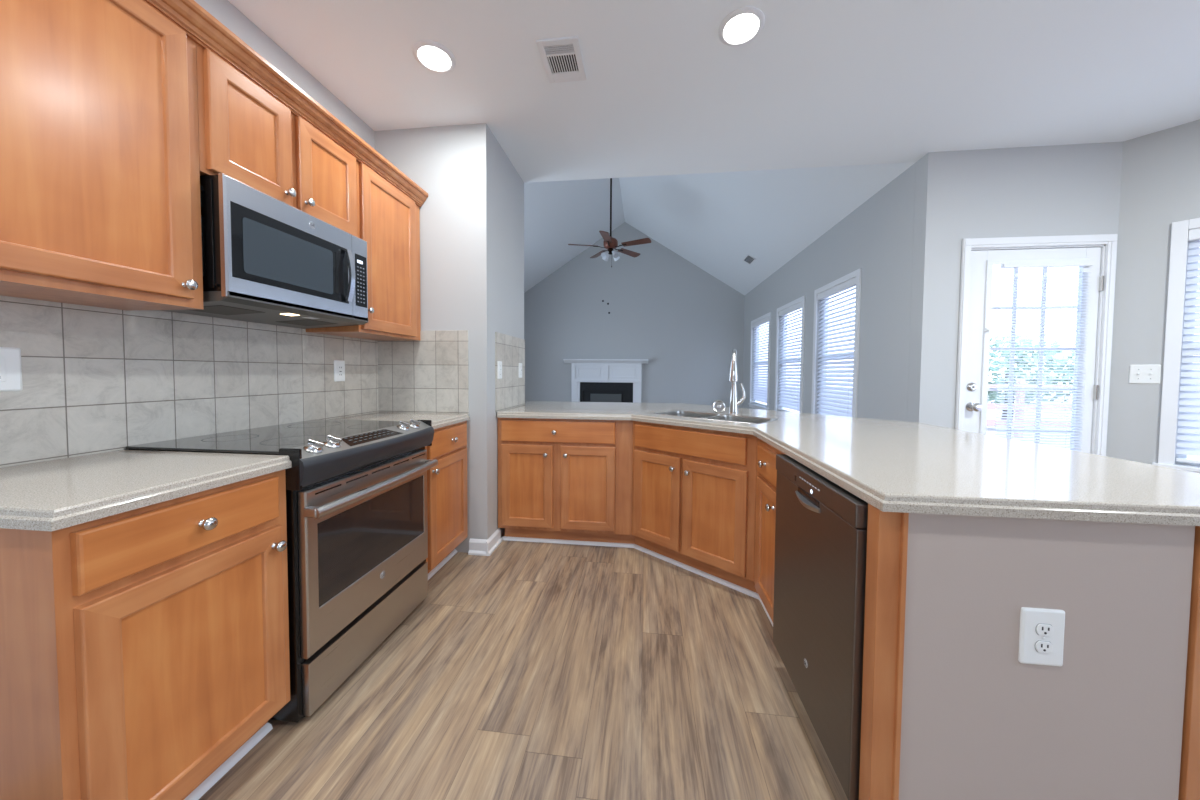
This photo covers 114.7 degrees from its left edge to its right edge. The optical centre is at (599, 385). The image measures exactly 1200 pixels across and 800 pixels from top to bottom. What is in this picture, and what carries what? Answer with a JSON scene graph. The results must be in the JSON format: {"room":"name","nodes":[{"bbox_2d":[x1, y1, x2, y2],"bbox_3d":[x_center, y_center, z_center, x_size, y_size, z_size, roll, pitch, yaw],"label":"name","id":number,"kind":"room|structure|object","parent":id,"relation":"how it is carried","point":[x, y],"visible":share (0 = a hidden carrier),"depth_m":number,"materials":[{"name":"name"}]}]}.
{"room":"kitchen","nodes":[
{"label":"kitchen","id":0,"kind":"room"},
{"bbox_2d":[1,0,375,467],"bbox_3d":[-1.770,-0.217,0.557,0.120,2.743,5.505,1,2,7],"label":"wall","id":1,"kind":"structure","parent":0,"point":[225,12],"depth_m":1.87,"materials":[{"name":"grey paint"}]},
{"bbox_2d":[0,0,203,310],"bbox_3d":[-1.463,-0.697,1.015,0.352,0.904,0.518,1,2,7],"label":"upper cabinet","id":2,"kind":"object","parent":1,"relation":"attached to","point":[100,205],"visible":0.99,"depth_m":1.02,"materials":[{"name":"brown wood"}]},
{"bbox_2d":[0,295,377,467],"bbox_3d":[-1.593,-0.060,1.523,0.009,0.536,2.054,1,2,7],"label":"tile backsplash","id":3,"kind":"structure","parent":1,"relation":"attached to","point":[95,380],"depth_m":1.38,"materials":[{"name":"tile"}]},
{"bbox_2d":[0,347,22,391],"bbox_3d":[-1.641,-0.045,1.041,0.009,0.122,0.095,1,2,7],"label":"outlet","id":4,"kind":"object","parent":3,"relation":"attached to","point":[10,357],"visible":1,"depth_m":1.07,"materials":[{"name":"white plastic"}]},
{"bbox_2d":[0,357,5,381],"bbox_3d":[-1.638,-0.045,1.040,0.003,0.068,0.035,1,2,7],"label":"receptacle","id":5,"kind":"object","parent":4,"relation":"attached to","point":[2,359],"depth_m":1.05,"materials":[{"name":"grey plastic"}]},
{"bbox_2d":[334,360,344,381],"bbox_3d":[-1.501,-0.086,2.220,0.009,0.122,0.076,1,2,7],"label":"outlet","id":6,"kind":"object","parent":3,"relation":"attached to","point":[339,365],"visible":1,"depth_m":2.21,"materials":[{"name":"white plastic"}]},
{"bbox_2d":[338,365,342,376],"bbox_3d":[-1.498,-0.086,2.220,0.003,0.068,0.035,1,2,7],"label":"receptacle","id":7,"kind":"object","parent":6,"relation":"attached to","point":[340,367],"depth_m":2.22,"materials":[{"name":"grey plastic"}]},
{"bbox_2d":[196,43,356,235],"bbox_3d":[-1.390,-0.944,1.609,0.352,0.452,0.693,1,2,7],"label":"upper cabinet","id":8,"kind":"object","parent":1,"relation":"attached to","point":[248,136],"visible":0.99,"depth_m":1.47,"materials":[{"name":"brown wood"}]},
{"bbox_2d":[161,173,367,328],"bbox_3d":[-1.363,-0.497,1.619,0.412,0.434,0.662,1,2,7],"label":"microwave","id":9,"kind":"object","parent":8,"relation":"attached to","point":[266,259],"visible":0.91,"depth_m":1.46,"materials":[{"name":"silver metal"}]},
{"bbox_2d":[143,0,427,206],"bbox_3d":[-1.233,-1.161,1.597,0.060,0.082,1.760,1,2,7],"label":"crown molding","id":10,"kind":"structure","parent":8,"relation":"attached to","point":[200,26],"depth_m":1.46,"materials":[{"name":"brown wood"}]},
{"bbox_2d":[306,161,420,340],"bbox_3d":[-1.319,-0.739,2.232,0.352,0.904,0.545,1,2,7],"label":"upper cabinet","id":11,"kind":"object","parent":1,"relation":"attached to","point":[388,219],"visible":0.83,"depth_m":2.17,"materials":[{"name":"brown wood"}]},
{"bbox_2d":[374,123,523,552],"bbox_3d":[-1.054,-0.293,2.879,0.756,2.743,0.762,1,2,7],"label":"wall","id":12,"kind":"structure","parent":0,"point":[472,213],"depth_m":2.48,"materials":[{"name":"grey paint"}]},
{"bbox_2d":[378,330,468,413],"bbox_3d":[-1.162,-0.091,2.511,0.633,0.536,0.009,1,2,7],"label":"tile backsplash","id":13,"kind":"structure","parent":12,"relation":"attached to","point":[429,374],"depth_m":2.50,"materials":[{"name":"tile"}]},
{"bbox_2d":[468,539,486,555],"bbox_3d":[-0.793,1.047,2.497,0.119,0.095,0.026,1,2,7],"label":"baseboard","id":14,"kind":"structure","parent":12,"relation":"attached to","point":[476,546],"depth_m":2.50,"materials":[{"name":"white paint"}]},
{"bbox_2d":[486,528,501,555],"bbox_3d":[-0.710,1.044,2.587,0.026,0.095,0.223,1,2,7],"label":"baseboard","id":15,"kind":"structure","parent":12,"relation":"attached to","point":[495,539],"depth_m":2.57,"materials":[{"name":"white paint"}]},
{"bbox_2d":[495,332,524,411],"bbox_3d":[-0.668,-0.104,2.907,0.009,0.541,0.621,1,2,7],"label":"tile backsplash","id":16,"kind":"structure","parent":12,"relation":"attached to","point":[509,390],"depth_m":2.85,"materials":[{"name":"tile"}]},
{"bbox_2d":[497,361,501,378],"bbox_3d":[-0.685,-0.109,2.651,0.017,0.122,0.074,1,2,7],"label":"light switch","id":17,"kind":"object","parent":16,"relation":"attached to","point":[499,363],"visible":1,"depth_m":2.63,"materials":[{"name":"white plastic"}]},
{"bbox_2d":[519,363,521,377],"bbox_3d":[-0.633,-0.124,3.088,0.017,0.118,0.080,1,2,7],"label":"light switch","id":18,"kind":"object","parent":16,"relation":"attached to","point":[520,364],"visible":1,"depth_m":3.08,"materials":[{"name":"white plastic"}]},
{"bbox_2d":[199,534,847,799],"bbox_3d":[0.966,1.123,2.745,7.500,0.050,10.800,1,2,7],"label":"floor","id":19,"kind":"structure","parent":0,"point":[524,670],"depth_m":1.38,"materials":[{"name":"wood"}]},
{"bbox_2d":[0,469,289,799],"bbox_3d":[-1.322,0.704,1.040,0.667,0.876,0.490,1,2,7],"label":"base cabinet","id":20,"kind":"object","parent":19,"relation":"on","point":[141,649],"visible":0.99,"depth_m":0.88,"materials":[{"name":"brown wood"}]},
{"bbox_2d":[0,450,291,531],"bbox_3d":[-1.331,0.247,1.019,0.634,0.038,0.501,1,2,7],"label":"countertop","id":21,"kind":"structure","parent":20,"relation":"on","point":[51,495],"depth_m":0.95,"materials":[{"name":"white stone"}]},
{"bbox_2d":[184,722,272,799],"bbox_3d":[-1.121,1.133,1.037,0.019,0.020,0.478,1,2,7],"label":"trim","id":22,"kind":"structure","parent":20,"relation":"attached to","point":[246,747],"depth_m":1.15,"materials":[{"name":"white paint"}]},
{"bbox_2d":[125,419,437,721],"bbox_3d":[-1.209,0.642,1.660,0.734,0.957,0.770,1,2,7],"label":"range","id":23,"kind":"object","parent":19,"relation":"on","point":[357,524],"visible":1,"depth_m":1.45,"materials":[{"name":"silver metal"}]},
{"bbox_2d":[125,419,409,454],"bbox_3d":[-1.275,0.212,1.652,0.590,0.035,0.768,1,2,7],"label":"cooktop","id":24,"kind":"object","parent":23,"relation":"in","point":[268,440],"depth_m":1.48,"materials":[{"name":"black glass"}]},
{"bbox_2d":[425,421,467,572],"bbox_3d":[-1.173,0.661,2.293,0.667,0.876,0.488,1,2,7],"label":"base cabinet","id":25,"kind":"object","parent":19,"relation":"on","point":[447,512],"visible":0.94,"depth_m":2.22,"materials":[{"name":"brown wood"}]},
{"bbox_2d":[328,412,469,428],"bbox_3d":[-1.183,0.204,2.276,0.634,0.038,0.482,1,2,7],"label":"countertop","id":26,"kind":"structure","parent":25,"relation":"on","point":[439,420],"depth_m":2.27,"materials":[{"name":"white stone"}]},
{"bbox_2d":[428,549,456,579],"bbox_3d":[-0.974,1.091,2.283,0.019,0.020,0.490,1,2,7],"label":"trim","id":27,"kind":"structure","parent":25,"relation":"attached to","point":[443,562],"depth_m":2.35,"materials":[{"name":"white paint"}]},
{"bbox_2d":[498,418,634,543],"bbox_3d":[-0.118,0.648,2.858,1.123,0.876,0.639,1,2,7],"label":"base cabinet","id":28,"kind":"object","parent":19,"relation":"on","point":[561,479],"visible":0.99,"depth_m":2.59,"materials":[{"name":"brown wood"}]},
{"bbox_2d":[502,536,772,625],"bbox_3d":[0.197,1.097,2.340,1.891,0.020,0.495,2,3,37],"label":"trim","id":29,"kind":"structure","parent":28,"relation":"attached to","point":[679,564],"depth_m":2.51,"materials":[{"name":"white paint"}]},
{"bbox_2d":[632,421,757,592],"bbox_3d":[0.791,0.667,2.490,1.306,0.876,0.820,2,3,44],"label":"base cabinet","id":30,"kind":"object","parent":19,"relation":"on","point":[694,489],"visible":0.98,"depth_m":2.20,"materials":[{"name":"brown wood"}]},
{"bbox_2d":[754,437,784,621],"bbox_3d":[1.055,0.690,1.886,0.632,0.876,0.714,1,2,7],"label":"base cabinet","id":31,"kind":"object","parent":19,"relation":"on","point":[766,472],"visible":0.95,"depth_m":1.76,"materials":[{"name":"brown wood"}]},
{"bbox_2d":[773,454,867,799],"bbox_3d":[0.958,0.715,1.226,0.618,0.872,0.592,1,2,7],"label":"dishwasher","id":32,"kind":"object","parent":19,"relation":"on","point":[821,526],"visible":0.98,"depth_m":1.12,"materials":[{"name":"black metal"}]},
{"bbox_2d":[859,503,908,799],"bbox_3d":[0.677,0.722,0.924,0.059,0.876,0.055,1,2,7],"label":"end post","id":33,"kind":"object","parent":19,"relation":"on","point":[887,532],"visible":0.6,"depth_m":0.91,"materials":[{"name":"brown wood"}]},
{"bbox_2d":[1178,526,1199,799],"bbox_3d":[1.318,0.729,0.838,0.082,0.876,0.024,1,2,7],"label":"end post","id":34,"kind":"object","parent":19,"relation":"on","point":[1189,782],"visible":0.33,"depth_m":0.83,"materials":[{"name":"brown wood"}]},
{"bbox_2d":[524,222,744,407],"bbox_3d":[0.541,-1.285,8.047,4.982,4.387,0.120,1,2,7],"label":"wall","id":35,"kind":"structure","parent":0,"point":[665,310],"depth_m":7.94,"materials":[{"name":"grey paint"}]},
{"bbox_2d":[563,359,647,402],"bbox_3d":[0.114,0.178,7.992,1.750,1.460,0.190,1,2,7],"label":"fireplace mantel","id":36,"kind":"object","parent":35,"relation":"attached to","point":[582,370],"visible":0.85,"depth_m":7.95,"materials":[{"name":"white paint"}]},
{"bbox_2d":[563,359,647,363],"bbox_3d":[0.119,-0.509,7.967,1.750,0.085,0.190,1,2,7],"label":"mantel shelf","id":37,"kind":"object","parent":36,"relation":"attached to","point":[574,361],"depth_m":7.90,"materials":[{"name":"white paint"}]},
{"bbox_2d":[580,382,632,402],"bbox_3d":[0.132,0.419,8.056,1.111,0.975,0.065,1,2,7],"label":"fireplace insert","id":38,"kind":"object","parent":36,"relation":"in","point":[589,391],"visible":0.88,"depth_m":8.03,"materials":[{"name":"black metal"}]},
{"bbox_2d":[228,0,1199,182],"bbox_3d":[1.273,-1.602,0.100,6.239,0.100,5.645,1,2,7],"label":"ceiling","id":39,"kind":"structure","parent":0,"point":[823,83],"depth_m":2.01,"materials":[{"name":"white paint"}]},
{"bbox_2d":[413,40,455,72],"bbox_3d":[-0.820,-1.624,1.905,0.196,0.012,0.196,1,2,7],"label":"recessed light","id":40,"kind":"object","parent":39,"relation":"in","point":[432,55],"visible":1,"depth_m":1.89,"materials":[{"name":"white paint"}]},
{"bbox_2d":[418,46,449,69],"bbox_3d":[-0.820,-1.626,1.905,0.145,0.005,0.145,1,2,20],"label":"diffuser","id":41,"kind":"object","parent":40,"relation":"attached to","point":[430,57],"depth_m":1.90,"materials":[{"name":"white plastic"}]},
{"bbox_2d":[536,36,585,82],"bbox_3d":[-0.187,-1.621,1.921,0.200,0.010,0.260,1,2,7],"label":"ceiling vent","id":42,"kind":"object","parent":39,"relation":"in","point":[562,60],"visible":1,"depth_m":1.91,"materials":[{"name":"white metal"}]},
{"bbox_2d":[718,6,764,45],"bbox_3d":[0.634,-1.607,1.729,0.196,0.012,0.196,1,2,7],"label":"recessed light","id":43,"kind":"object","parent":39,"relation":"in","point":[742,25],"visible":1,"depth_m":1.72,"materials":[{"name":"white paint"}]},
{"bbox_2d":[724,14,758,41],"bbox_3d":[0.634,-1.610,1.729,0.145,0.005,0.145,-1,2,-25],"label":"diffuser","id":44,"kind":"object","parent":43,"relation":"attached to","point":[737,27],"depth_m":1.72,"materials":[{"name":"white plastic"}]},
{"bbox_2d":[524,162,915,295],"bbox_3d":[0.262,-2.537,5.564,5.022,1.756,5.030,1,2,7],"label":"ceiling","id":45,"kind":"structure","parent":0,"point":[712,221],"depth_m":5.56,"materials":[{"name":"white paint"}]},
{"bbox_2d":[568,178,650,266],"bbox_3d":[0.143,-2.476,5.502,1.181,1.539,1.151,1,2,7],"label":"ceiling fan","id":46,"kind":"object","parent":45,"relation":"hanging from","point":[610,243],"visible":0.91,"depth_m":5.51,"materials":[{"name":"brown wood"}]},
{"bbox_2d":[742,254,755,264],"bbox_3d":[2.335,-1.977,6.024,0.130,0.088,0.320,1,2,7],"label":"ceiling vent","id":47,"kind":"object","parent":45,"relation":"in","point":[748,259],"visible":1,"depth_m":6.01,"materials":[{"name":"grey metal"}]},
{"bbox_2d":[742,163,915,421],"bbox_3d":[2.654,-0.377,5.295,0.120,2.793,4.908,1,2,7],"label":"wall","id":48,"kind":"structure","parent":0,"point":[876,238],"depth_m":3.40,"materials":[{"name":"grey paint"}]},
{"bbox_2d":[748,312,770,409],"bbox_3d":[2.782,-0.386,6.615,0.135,1.590,1.140,1,2,7],"label":"window","id":49,"kind":"structure","parent":48,"relation":"in","point":[753,405],"depth_m":6.49,"materials":[{"name":"white paint"}]},
{"bbox_2d":[752,317,768,405],"bbox_3d":[2.773,-0.402,6.615,0.058,1.444,0.984,1,2,7],"label":"window blind","id":50,"kind":"object","parent":49,"relation":"attached to","point":[761,394],"visible":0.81,"depth_m":6.64,"materials":[{"name":"white plastic"}]},
{"bbox_2d":[773,295,805,412],"bbox_3d":[2.623,-0.340,5.265,0.135,1.590,1.040,1,2,7],"label":"window","id":51,"kind":"structure","parent":48,"relation":"in","point":[801,299],"depth_m":5.09,"materials":[{"name":"white paint"}]},
{"bbox_2d":[778,302,801,412],"bbox_3d":[2.613,-0.356,5.266,0.058,1.444,0.884,1,2,7],"label":"window blind","id":52,"kind":"object","parent":51,"relation":"attached to","point":[787,401],"visible":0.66,"depth_m":5.28,"materials":[{"name":"white plastic"}]},
{"bbox_2d":[811,268,861,416],"bbox_3d":[2.474,-0.297,4.010,0.135,1.590,0.990,1,2,7],"label":"window","id":53,"kind":"structure","parent":48,"relation":"in","point":[857,273],"depth_m":3.69,"materials":[{"name":"white paint"}]},
{"bbox_2d":[816,277,855,416],"bbox_3d":[2.465,-0.313,4.010,0.058,1.444,0.834,1,2,7],"label":"window blind","id":54,"kind":"object","parent":53,"relation":"attached to","point":[825,405],"visible":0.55,"depth_m":4.00,"materials":[{"name":"white plastic"}]},
{"bbox_2d":[907,142,1122,453],"bbox_3d":[2.911,-0.260,2.732,1.232,2.744,0.127,1,2,7],"label":"wall","id":55,"kind":"structure","parent":0,"point":[1073,189],"depth_m":2.67,"materials":[{"name":"grey paint"}]},
{"bbox_2d":[955,234,1117,455],"bbox_3d":[2.985,0.046,2.701,0.928,2.134,0.178,1,2,7],"label":"door","id":56,"kind":"structure","parent":55,"relation":"in","point":[979,255],"depth_m":2.65,"materials":[{"name":"white paint"}]},
{"bbox_2d":[994,262,1093,450],"bbox_3d":[3.032,0.022,2.647,0.538,1.717,0.029,1,2,7],"label":"mini blind","id":57,"kind":"object","parent":56,"relation":"attached to","point":[1051,264],"visible":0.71,"depth_m":2.64,"materials":[{"name":"white plastic"}]},
{"bbox_2d":[899,513,1194,799],"bbox_3d":[0.989,0.725,0.892,0.570,0.876,0.043,1,2,7],"label":"wall","id":58,"kind":"structure","parent":0,"point":[978,722],"depth_m":0.87,"materials":[{"name":"beige paint"}]},
{"bbox_2d":[1018,607,1064,666],"bbox_3d":[0.990,0.563,0.860,0.086,0.128,0.010,1,2,7],"label":"outlet","id":59,"kind":"object","parent":58,"relation":"attached to","point":[1041,635],"visible":1,"depth_m":0.86,"materials":[{"name":"white plastic"}]},
{"bbox_2d":[1035,641,1052,652],"bbox_3d":[0.990,0.582,0.857,0.033,0.025,0.003,1,2,7],"label":"receptacle","id":60,"kind":"object","parent":59,"relation":"attached to","point":[1040,646],"depth_m":0.86,"materials":[{"name":"white plastic"}]},
{"bbox_2d":[1035,623,1053,635],"bbox_3d":[0.990,0.543,0.856,0.035,0.027,0.004,1,2,7],"label":"receptacle","id":61,"kind":"object","parent":59,"relation":"attached to","point":[1041,629],"depth_m":0.86,"materials":[{"name":"white plastic"}]},
{"bbox_2d":[1106,119,1199,463],"bbox_3d":[3.975,-0.226,1.970,0.120,2.743,1.620,-1,2,-35],"label":"wall","id":62,"kind":"structure","parent":0,"point":[1160,175],"depth_m":2.49,"materials":[{"name":"grey paint"}]},
{"bbox_2d":[1129,365,1160,383],"bbox_3d":[3.533,-0.076,2.494,0.017,0.124,0.118,-1,2,-35],"label":"light switch","id":63,"kind":"object","parent":62,"relation":"attached to","point":[1138,374],"visible":1,"depth_m":2.49,"materials":[{"name":"white plastic"}]},
{"bbox_2d":[1152,218,1199,472],"bbox_3d":[3.920,-0.211,2.002,0.135,1.584,1.147,-1,2,-35],"label":"window","id":64,"kind":"structure","parent":62,"relation":"in","point":[1167,455],"depth_m":2.40,"materials":[{"name":"white paint"}]},
{"bbox_2d":[1176,228,1199,463],"bbox_3d":[3.912,-0.227,1.996,0.058,1.434,0.987,-1,2,-35],"label":"window blind","id":65,"kind":"object","parent":64,"relation":"attached to","point":[1188,431],"visible":1,"depth_m":2.38,"materials":[{"name":"white plastic"}]},
{"bbox_3d":[0.371,0.679,2.096,2.280,0.875,2.251,1,2,7],"label":"wall","id":66,"kind":"structure","parent":0,"visible":0},
{"bbox_2d":[497,401,1199,525],"bbox_3d":[0.473,0.218,2.193,2.710,0.038,2.590,1,2,7],"label":"countertop","id":67,"kind":"structure","parent":66,"relation":"on","point":[890,465],"depth_m":1.13,"materials":[{"name":"white stone"}]},
{"bbox_2d":[654,411,778,423],"bbox_3d":[0.714,0.285,2.434,0.706,0.191,0.321,2,3,44],"label":"sink","id":68,"kind":"object","parent":67,"relation":"in","point":[713,416],"visible":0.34,"depth_m":2.48,"materials":[{"name":"silver metal"}]},
{"bbox_2d":[713,400,725,412],"bbox_3d":[0.819,0.141,2.653,0.089,0.087,0.051,0,2,2],"label":"strainer","id":69,"kind":"object","parent":67,"relation":"on","point":[719,406],"visible":1,"depth_m":2.64,"materials":[{"name":"silver metal"}]},
{"bbox_2d":[728,349,745,413],"bbox_3d":[0.909,-0.027,2.545,0.112,0.435,0.218,1,2,21],"label":"faucet","id":70,"kind":"object","parent":67,"relation":"on","point":[733,377],"visible":1,"depth_m":2.60,"materials":[{"name":"silver metal"}]},
{"label":"outside","id":71,"kind":"structure","parent":0,"visible":0},
{"bbox_2d":[758,389,1199,459],"bbox_3d":[6.482,0.975,12.365,50.000,0.050,54.000,1,2,7],"label":"ground","id":72,"kind":"structure","parent":71,"point":[991,413],"depth_m":11.88,"materials":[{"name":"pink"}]},
{"bbox_2d":[986,379,1072,436],"bbox_3d":[9.024,0.486,8.254,6.100,1.250,0.130,1,2,7],"label":"fence","id":73,"kind":"object","parent":72,"relation":"on","point":[990,422],"visible":0.12,"depth_m":8.21,"materials":[{"name":"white wood"}]},
{"bbox_2d":[987,333,1074,419],"bbox_3d":[11.200,-0.216,10.585,2.706,2.536,2.696,1,2,7],"label":"tree","id":74,"kind":"object","parent":72,"relation":"on","point":[992,394],"visible":0.34,"depth_m":10.02,"materials":[{"name":"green plant"}]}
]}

